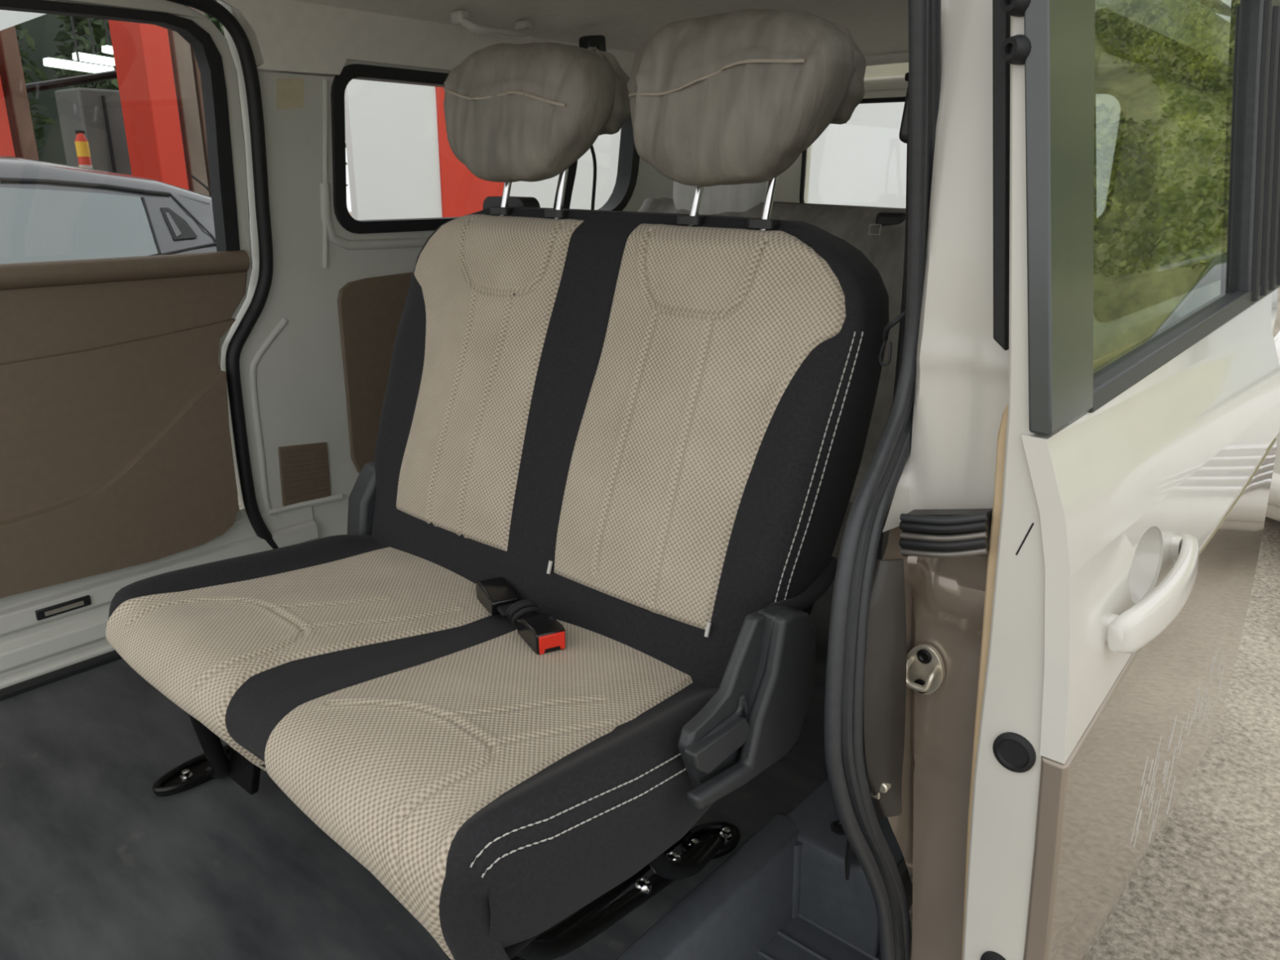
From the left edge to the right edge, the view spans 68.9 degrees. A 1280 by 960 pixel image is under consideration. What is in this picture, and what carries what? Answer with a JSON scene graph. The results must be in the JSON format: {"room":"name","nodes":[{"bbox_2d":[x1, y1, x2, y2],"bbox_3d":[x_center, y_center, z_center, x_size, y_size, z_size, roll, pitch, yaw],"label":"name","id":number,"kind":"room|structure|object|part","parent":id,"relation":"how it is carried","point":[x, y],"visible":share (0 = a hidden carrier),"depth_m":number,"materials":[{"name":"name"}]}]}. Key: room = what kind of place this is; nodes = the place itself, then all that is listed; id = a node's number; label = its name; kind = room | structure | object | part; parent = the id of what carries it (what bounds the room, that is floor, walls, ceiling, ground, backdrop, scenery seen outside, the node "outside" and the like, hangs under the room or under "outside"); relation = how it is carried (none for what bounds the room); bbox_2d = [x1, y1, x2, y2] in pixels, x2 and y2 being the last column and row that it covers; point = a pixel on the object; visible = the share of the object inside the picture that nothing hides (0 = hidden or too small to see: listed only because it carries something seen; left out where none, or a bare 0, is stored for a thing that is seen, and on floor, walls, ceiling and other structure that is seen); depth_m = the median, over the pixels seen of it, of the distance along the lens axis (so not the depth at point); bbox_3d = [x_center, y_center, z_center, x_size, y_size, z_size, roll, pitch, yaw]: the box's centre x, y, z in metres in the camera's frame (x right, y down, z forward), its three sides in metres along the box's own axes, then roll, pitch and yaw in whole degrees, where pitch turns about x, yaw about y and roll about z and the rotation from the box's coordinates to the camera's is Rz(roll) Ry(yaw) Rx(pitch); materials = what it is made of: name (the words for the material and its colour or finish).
{"room":"vehicle interior","nodes":[
{"label":"vehicle interior","id":0,"kind":"room"},
{"bbox_2d":[217,0,673,539],"bbox_3d":[-0.298,-0.590,2.837,0.190,1.402,1.954,16,23,38],"label":"wall","id":1,"kind":"structure","parent":0,"point":[315,362],"depth_m":2.31,"materials":[{"name":"white paint"}]},
{"bbox_2d":[0,0,252,598],"bbox_3d":[-1.363,-0.285,1.668,0.121,1.189,1.429,16,23,38],"label":"sliding door","id":2,"kind":"structure","parent":1,"relation":"in","point":[116,451],"depth_m":1.98,"materials":[{"name":"white paint"}]},
{"bbox_3d":[-1.372,0.091,1.749,0.046,0.414,1.260,16,23,38],"label":"trim panel","id":3,"kind":"part","parent":2,"relation":"part of","materials":[{"name":"brown plastic"}]},
{"bbox_3d":[-1.357,-0.034,1.767,0.014,0.651,1.363,16,23,38],"label":"trim panel","id":4,"kind":"part","parent":2,"relation":"part of","materials":[{"name":"brown plastic"}]},
{"bbox_2d":[0,505,319,701],"bbox_3d":[-1.343,0.342,1.873,0.093,0.254,1.560,16,23,38],"label":"door sill","id":5,"kind":"structure","parent":1,"relation":"attached to","point":[50,634],"depth_m":2.02,"materials":[{"name":"white paint"}]},
{"bbox_3d":[-1.225,0.273,1.986,0.003,0.009,0.075,16,23,38],"label":"slot plate","id":6,"kind":"part","parent":5,"relation":"part of","materials":[{"name":"metal"}]},
{"bbox_2d":[167,0,278,549],"bbox_3d":[-0.930,-0.385,2.103,0.095,1.314,0.277,16,23,38],"label":"door seal","id":7,"kind":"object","parent":1,"relation":"attached to","point":[212,7],"depth_m":2.16,"materials":[{"name":"black rubber"}]},
{"bbox_2d":[278,442,330,506],"bbox_3d":[-0.855,-0.020,2.381,0.006,0.161,0.139,16,23,38],"label":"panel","id":8,"kind":"object","parent":1,"relation":"in","point":[304,468],"depth_m":2.38,"materials":[{"name":"brown plastic"}]},
{"bbox_3d":[-0.269,-0.422,2.960,0.012,0.537,1.516,16,23,38],"label":"quarter trim panel","id":9,"kind":"part","parent":1,"relation":"part of","materials":[{"name":"brown plastic"}]},
{"bbox_2d":[330,63,639,233],"bbox_3d":[-0.388,-0.919,2.644,0.109,0.390,1.118,16,23,38],"label":"window","id":10,"kind":"structure","parent":1,"relation":"in","point":[628,157],"depth_m":2.33,"materials":[{"name":"black rubber"}]},
{"bbox_2d":[553,145,596,209],"bbox_3d":[-0.210,-0.449,2.758,0.036,1.185,0.231,16,23,38],"label":"belt","id":11,"kind":"object","parent":1,"relation":"attached to","point":[572,168],"visible":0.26,"depth_m":2.63,"materials":[{"name":"black fabric"}]},
{"bbox_2d":[0,556,910,959],"bbox_3d":[-0.141,0.423,2.054,1.660,0.030,3.350,16,23,38],"label":"floor","id":12,"kind":"structure","parent":0,"point":[95,864],"depth_m":1.48,"materials":[{"name":"carpet"}]},
{"bbox_2d":[105,8,888,959],"bbox_3d":[-0.245,-0.019,1.372,1.032,1.244,0.828,16,23,38],"label":"seat","id":13,"kind":"object","parent":12,"relation":"on","point":[653,427],"visible":0.98,"depth_m":1.27,"materials":[{"name":"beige fabric"}]},
{"bbox_3d":[-0.724,0.409,1.565,0.048,0.286,0.129,-6,19,-19],"label":"leg","id":14,"kind":"part","parent":13,"relation":"part of","materials":[{"name":"black metal"}]},
{"bbox_3d":[-0.495,0.237,1.466,0.392,0.146,0.520,16,23,38],"label":"beige cushion panel","id":15,"kind":"part","parent":13,"relation":"part of","materials":[{"name":"fabric"}]},
{"bbox_2d":[108,534,719,959],"bbox_3d":[-0.315,0.287,1.370,0.926,0.200,0.580,16,23,38],"label":"cushion","id":16,"kind":"object","parent":13,"relation":"on","point":[497,788],"depth_m":1.16,"materials":[{"name":"beige fabric"}]},
{"bbox_3d":[-0.168,0.345,1.206,0.354,0.181,0.520,16,23,38],"label":"beige cushion panel","id":17,"kind":"part","parent":13,"relation":"part of","materials":[{"name":"fabric"}]},
{"bbox_3d":[-0.300,-0.190,1.623,0.401,0.515,0.216,16,23,38],"label":"beige panel","id":18,"kind":"part","parent":13,"relation":"part of","materials":[{"name":"fabric"}]},
{"bbox_2d":[475,577,519,617],"bbox_3d":[-0.221,0.187,1.471,0.045,0.035,0.103,-9,21,-27],"label":"belt","id":19,"kind":"object","parent":13,"relation":"on","point":[496,594],"visible":0.8,"depth_m":1.46,"materials":[{"name":"black plastic"}]},
{"bbox_3d":[-0.225,-0.531,1.611,0.044,0.151,0.012,-9,20,-26],"label":"headrest post","id":20,"kind":"part","parent":13,"relation":"part of","materials":[{"name":"silver metal"}]},
{"bbox_3d":[-0.232,-0.487,1.679,0.110,0.043,0.040,16,23,38],"label":"release handle","id":21,"kind":"part","parent":13,"relation":"part of","materials":[{"name":"black plastic"}]},
{"bbox_2d":[505,599,565,654],"bbox_3d":[-0.161,0.219,1.379,0.052,0.064,0.162,-8,20,-25],"label":"belt","id":22,"kind":"object","parent":13,"relation":"on","point":[541,632],"visible":1,"depth_m":1.33,"materials":[{"name":"black plastic"}]},
{"bbox_3d":[-0.121,-0.518,1.522,0.044,0.183,0.012,-9,20,-26],"label":"headrest post","id":23,"kind":"part","parent":13,"relation":"part of","materials":[{"name":"silver metal"}]},
{"bbox_3d":[-0.088,0.520,1.270,0.031,0.239,0.521,14,23,35],"label":"rail","id":24,"kind":"part","parent":13,"relation":"part of","materials":[{"name":"black metal"}]},
{"bbox_3d":[-0.038,0.532,1.248,0.035,0.253,0.492,12,22,32],"label":"rail","id":25,"kind":"part","parent":13,"relation":"part of","materials":[{"name":"black metal"}]},
{"bbox_3d":[-0.104,-0.095,1.500,0.944,0.642,0.308,16,23,38],"label":"backrest","id":26,"kind":"part","parent":13,"relation":"part of","materials":[{"name":"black fabric"}]},
{"bbox_3d":[0.057,0.507,1.329,0.028,0.253,0.289,10,20,25],"label":"leg","id":27,"kind":"part","parent":13,"relation":"part of","materials":[{"name":"black metal"}]},
{"bbox_3d":[0.090,-0.445,1.355,0.044,0.154,0.012,-9,20,-26],"label":"headrest post","id":28,"kind":"part","parent":13,"relation":"part of","materials":[{"name":"silver metal"}]},
{"bbox_3d":[0.073,-0.085,1.319,0.400,0.517,0.212,16,23,38],"label":"beige panel","id":29,"kind":"part","parent":13,"relation":"part of","materials":[{"name":"fabric"}]},
{"bbox_3d":[0.094,0.312,1.099,0.018,0.042,0.120,16,23,38],"label":"recliner lever","id":30,"kind":"part","parent":13,"relation":"part of","materials":[{"name":"grey plastic"}]},
{"bbox_3d":[0.186,-0.434,1.272,0.044,0.187,0.012,-9,20,-26],"label":"headrest post","id":31,"kind":"part","parent":13,"relation":"part of","materials":[{"name":"silver metal"}]},
{"bbox_2d":[615,751,912,959],"bbox_3d":[-0.067,0.823,1.044,0.314,0.175,1.800,16,23,38],"label":"well","id":32,"kind":"structure","parent":12,"relation":"attached to","point":[784,894],"depth_m":1.49,"materials":[{"name":"plastic"}]},
{"bbox_3d":[-0.139,0.921,0.988,0.235,0.021,1.580,16,23,38],"label":"tread plate","id":33,"kind":"part","parent":32,"relation":"part of","materials":[{"name":"plastic"}]},
{"bbox_2d":[637,180,906,559],"bbox_3d":[0.273,-0.265,2.394,1.200,1.073,0.659,16,23,38],"label":"seat","id":34,"kind":"object","parent":12,"relation":"on","point":[878,233],"visible":0.12,"depth_m":2.29,"materials":[{"name":"fabric"}]},
{"bbox_3d":[0.387,-0.413,2.484,1.200,0.621,0.312,16,23,38],"label":"backrest","id":35,"kind":"part","parent":34,"relation":"part of","materials":[{"name":"beige fabric"}]},
{"bbox_2d":[218,0,1231,77],"bbox_3d":[-0.036,-0.880,1.786,1.620,0.315,2.900,16,23,38],"label":"ceiling","id":36,"kind":"structure","parent":0,"point":[300,36],"depth_m":2.30,"materials":[{"name":"fabric"}]},
{"bbox_2d":[450,9,533,38],"bbox_3d":[-0.351,-1.134,2.332,0.085,0.055,0.243,16,23,38],"label":"handle","id":37,"kind":"object","parent":36,"relation":"attached to","point":[523,28],"visible":1,"depth_m":2.27,"materials":[{"name":"white paint"}]},
{"bbox_2d":[578,35,606,51],"bbox_3d":[-0.130,-1.192,2.575,0.054,0.069,0.071,16,23,38],"label":"anchor","id":38,"kind":"object","parent":36,"relation":"attached to","point":[597,41],"visible":0.52,"depth_m":2.55,"materials":[{"name":"black plastic"}]},
{"bbox_2d":[863,0,1277,959],"bbox_3d":[0.974,-0.016,1.811,0.204,1.660,2.047,16,23,38],"label":"wall","id":39,"kind":"structure","parent":0,"point":[920,745],"depth_m":1.10,"materials":[{"name":"white paint"}]},
{"bbox_2d":[844,78,908,879],"bbox_3d":[0.336,0.041,1.297,0.060,1.179,0.089,16,23,38],"label":"belt","id":40,"kind":"object","parent":39,"relation":"attached to","point":[904,131],"visible":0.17,"depth_m":1.18,"materials":[{"name":"black fabric"}]},
{"bbox_2d":[871,782,891,799],"bbox_3d":[0.305,0.385,1.172,0.021,0.030,0.020,16,23,38],"label":"bolt","id":41,"kind":"object","parent":39,"relation":"in","point":[885,787],"depth_m":1.16,"materials":[{"name":"metal"}]},
{"bbox_2d":[824,0,941,959],"bbox_3d":[0.299,0.112,1.101,0.107,1.273,0.250,16,23,38],"label":"door seal","id":42,"kind":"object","parent":39,"relation":"attached to","point":[851,593],"depth_m":1.08,"materials":[{"name":"grey rubber"}]},
{"bbox_2d":[878,311,905,366],"bbox_3d":[0.312,-0.176,1.166,0.020,0.077,0.049,-3,19,-12],"label":"cord","id":43,"kind":"object","parent":39,"relation":"attached to","point":[886,331],"visible":0.97,"depth_m":1.17,"materials":[{"name":"grey plastic"}]},
{"bbox_3d":[1.024,0.384,1.975,0.050,0.798,1.930,16,23,38],"label":"panel","id":44,"kind":"part","parent":39,"relation":"part of","materials":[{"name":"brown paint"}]},
{"bbox_2d":[906,643,945,694],"bbox_3d":[0.348,0.239,1.157,0.051,0.068,0.030,16,23,38],"label":"door latch","id":45,"kind":"object","parent":39,"relation":"in","point":[925,672],"depth_m":1.16,"materials":[{"name":"metal"}]},
{"bbox_2d":[898,0,1279,959],"bbox_3d":[0.786,-0.079,1.416,0.270,1.497,1.214,16,23,38],"label":"sliding door","id":46,"kind":"structure","parent":39,"relation":"in","point":[1133,482],"depth_m":1.09,"materials":[{"name":"white paint"}]},
{"bbox_3d":[0.346,0.060,1.056,0.104,0.078,0.048,16,23,38],"label":"door slide rail","id":47,"kind":"part","parent":46,"relation":"part of","materials":[{"name":"black rubber"}]},
{"bbox_3d":[0.419,-0.343,0.927,0.109,0.578,0.127,16,23,38],"label":"window post","id":48,"kind":"part","parent":46,"relation":"part of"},
{"bbox_3d":[0.717,0.231,1.446,0.072,0.887,0.964,16,23,38],"label":"trim","id":49,"kind":"part","parent":46,"relation":"part of","materials":[{"name":"beige plastic"}]},
{"bbox_2d":[1128,526,1159,603],"bbox_3d":[0.619,0.102,1.185,0.057,0.096,0.146,16,23,38],"label":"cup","id":50,"kind":"object","parent":46,"relation":"on","point":[1144,541],"depth_m":1.22,"materials":[{"name":"white paint"}]},
{"bbox_3d":[0.651,0.138,1.156,0.044,0.065,0.303,16,24,39],"label":"door handle","id":51,"kind":"part","parent":46,"relation":"part of","materials":[{"name":"white paint"}]},
{"bbox_2d":[1093,8,1228,322],"bbox_3d":[1.002,-0.556,1.694,0.098,0.400,1.370,16,23,38],"label":"window","id":52,"kind":"structure","parent":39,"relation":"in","point":[1116,34],"depth_m":1.43,"materials":[{"name":"clear glass"}]},
{"bbox_3d":[0.999,-0.417,1.749,0.149,0.860,1.920,16,23,38],"label":"panel","id":53,"kind":"part","parent":39,"relation":"part of","materials":[{"name":"clear glass"}]},
{"label":"outside","id":54,"kind":"structure","parent":0,"visible":0},
{"bbox_2d":[43,15,114,72],"bbox_3d":[-4.744,-4.436,7.609,0.120,2.046,0.517,16,23,38],"label":"lamp","id":55,"kind":"object","parent":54,"point":[77,65],"visible":0.77,"depth_m":7.85,"materials":[{"name":"white plastic"}]},
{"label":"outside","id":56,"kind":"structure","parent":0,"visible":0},
{"bbox_2d":[72,17,115,66],"bbox_3d":[-4.959,-4.769,8.204,0.120,2.041,0.344,16,23,38],"label":"lamp","id":57,"kind":"object","parent":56,"point":[86,57],"visible":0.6,"depth_m":8.46,"materials":[{"name":"white plastic"}]},
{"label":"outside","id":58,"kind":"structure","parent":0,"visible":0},
{"bbox_2d":[102,18,113,54],"bbox_3d":[-5.167,-5.133,8.799,0.120,2.035,0.107,16,23,38],"label":"lamp","id":59,"kind":"object","parent":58,"point":[108,49],"visible":0.76,"depth_m":9.06,"materials":[{"name":"white plastic"}]},
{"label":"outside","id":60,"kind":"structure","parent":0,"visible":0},
{"bbox_2d":[236,211,1279,959],"bbox_3d":[5.664,-1.082,8.275,60.000,0.100,42.000,16,23,38],"label":"ground","id":61,"kind":"structure","parent":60,"point":[1206,886],"depth_m":2.14,"materials":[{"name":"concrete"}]},
{"bbox_2d":[0,76,15,156],"bbox_3d":[-4.146,-2.551,5.824,0.500,4.020,0.113,16,23,38],"label":"steel column","id":62,"kind":"structure","parent":61,"relation":"on","point":[6,148],"depth_m":5.80,"materials":[{"name":"red metal"}]},
{"bbox_2d":[0,25,39,160],"bbox_3d":[-4.025,-2.594,5.960,0.200,4.020,0.097,16,23,38],"label":"post","id":63,"kind":"object","parent":61,"relation":"on","point":[11,74],"visible":0.17,"depth_m":5.94,"materials":[{"name":"brown wood"}]},
{"bbox_2d":[14,23,57,160],"bbox_3d":[-7.580,-3.944,8.879,3.273,5.203,3.272,17,24,41],"label":"tree","id":64,"kind":"object","parent":61,"relation":"on","point":[41,74],"visible":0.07,"depth_m":9.62,"materials":[{"name":"green plant"}]},
{"bbox_2d":[74,129,93,168],"bbox_3d":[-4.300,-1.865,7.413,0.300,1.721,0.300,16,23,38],"label":"fire extinguisher","id":65,"kind":"object","parent":61,"relation":"on","point":[82,144],"visible":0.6,"depth_m":7.16,"materials":[{"name":"red paint"}]},
{"bbox_2d":[54,87,132,174],"bbox_3d":[-4.474,-2.191,7.883,0.520,2.042,0.354,16,23,38],"label":"tall cabinet","id":66,"kind":"object","parent":61,"relation":"on","point":[97,112],"visible":0.35,"depth_m":7.50,"materials":[{"name":"grey metal"}]},
{"bbox_2d":[0,155,253,326],"bbox_3d":[-3.734,-0.461,3.476,1.800,1.524,4.940,16,23,38],"label":"parked car","id":67,"kind":"object","parent":61,"relation":"on","point":[50,211],"visible":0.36,"depth_m":3.88,"materials":[{"name":"grey paint"}]},
{"bbox_3d":[-2.302,-1.224,3.907,0.023,0.081,0.646,16,23,38],"label":"panel trim","id":68,"kind":"part","parent":67,"relation":"part of","materials":[{"name":"silver metal"}]},
{"bbox_3d":[-2.114,-1.101,4.032,0.015,0.231,0.160,-14,23,-38],"label":"panel trim","id":69,"kind":"part","parent":67,"relation":"part of","materials":[{"name":"black rubber"}]},
{"bbox_3d":[-2.039,-1.136,4.127,0.108,0.133,0.108,16,23,38],"label":"door handle","id":70,"kind":"part","parent":67,"relation":"part of","materials":[{"name":"black plastic"}]},
{"bbox_3d":[-2.107,-0.956,3.968,0.026,0.088,0.756,14,22,35],"label":"panel trim","id":71,"kind":"part","parent":67,"relation":"part of","materials":[{"name":"black rubber"}]},
{"bbox_3d":[-1.996,-1.168,4.189,0.207,0.234,0.022,2,18,4],"label":"panel trim","id":72,"kind":"part","parent":67,"relation":"part of","materials":[{"name":"black rubber"}]},
{"bbox_3d":[-2.001,-1.346,4.273,0.010,0.103,0.103,16,23,38],"label":"panel trim","id":73,"kind":"part","parent":67,"relation":"part of","materials":[{"name":"rubber"}]},
{"bbox_2d":[15,13,249,215],"bbox_3d":[-10.798,-4.112,9.675,0.200,4.440,15.000,16,23,38],"label":"trees","id":74,"kind":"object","parent":61,"relation":"on","point":[44,28],"depth_m":12.55,"materials":[{"name":"green plant"}]},
{"bbox_2d":[108,19,188,189],"bbox_3d":[-3.477,-2.788,6.569,0.500,4.020,0.182,16,23,38],"label":"steel column","id":75,"kind":"structure","parent":61,"relation":"on","point":[141,51],"depth_m":6.50,"materials":[{"name":"red metal"}]},
{"bbox_2d":[167,28,208,195],"bbox_3d":[-3.358,-2.867,6.811,0.250,4.020,0.118,16,23,38],"label":"post","id":76,"kind":"object","parent":61,"relation":"on","point":[180,48],"visible":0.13,"depth_m":6.78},
{"bbox_2d":[186,5,211,196],"bbox_3d":[-3.319,-2.917,6.963,0.200,4.020,0.043,16,23,38],"label":"post","id":77,"kind":"object","parent":61,"relation":"on","point":[196,69],"visible":0.07,"depth_m":6.94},
{"bbox_2d":[193,8,204,15],"bbox_3d":[-3.384,-3.002,7.220,0.250,4.020,0.064,16,23,38],"label":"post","id":78,"kind":"object","parent":61,"relation":"on","point":[195,9],"visible":0.02,"depth_m":6.97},
{"bbox_2d":[50,0,348,217],"bbox_3d":[-5.264,-4.543,11.462,3.287,5.253,3.318,16,23,38],"label":"tree","id":79,"kind":"object","parent":61,"relation":"on","point":[98,27],"visible":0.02,"depth_m":10.40,"materials":[{"name":"green plant"}]},
{"bbox_2d":[344,79,906,220],"bbox_3d":[3.162,-4.090,12.344,0.120,3.020,15.980,16,23,38],"label":"rear window","id":80,"kind":"structure","parent":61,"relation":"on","point":[402,163],"depth_m":7.19,"materials":[{"name":"glass"}]},
{"bbox_2d":[773,18,1230,284],"bbox_3d":[0.938,-0.648,3.026,1.670,1.420,0.144,16,23,38],"label":"hedge","id":81,"kind":"object","parent":61,"relation":"on","point":[1166,209],"depth_m":2.56,"materials":[{"name":"plant"}]},
{"bbox_2d":[799,87,1127,224],"bbox_3d":[0.958,-1.011,2.934,1.026,0.373,0.031,16,23,38],"label":"window","id":82,"kind":"structure","parent":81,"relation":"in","point":[1115,93],"depth_m":2.63,"materials":[{"name":"clear glass"}]},
{"bbox_2d":[1265,329,1279,520],"bbox_3d":[4.279,-0.638,4.575,1.800,1.339,4.361,16,23,38],"label":"parked car","id":83,"kind":"object","parent":61,"relation":"on","point":[1273,511],"visible":0.15,"depth_m":3.57,"materials":[{"name":"white paint"}]},
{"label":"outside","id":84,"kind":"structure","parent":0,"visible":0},
{"bbox_2d":[25,70,117,93],"bbox_3d":[-4.205,-2.919,6.844,0.060,0.267,0.944,16,23,38],"label":"pipe rail","id":85,"kind":"object","parent":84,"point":[107,75],"visible":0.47,"depth_m":6.84,"materials":[{"name":"black metal"}]},
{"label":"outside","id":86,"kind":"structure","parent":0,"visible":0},
{"bbox_2d":[0,9,44,30],"bbox_3d":[-3.684,-2.642,5.227,0.700,0.323,0.533,16,23,38],"label":"soffit","id":87,"kind":"structure","parent":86,"point":[8,19],"depth_m":5.06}
]}

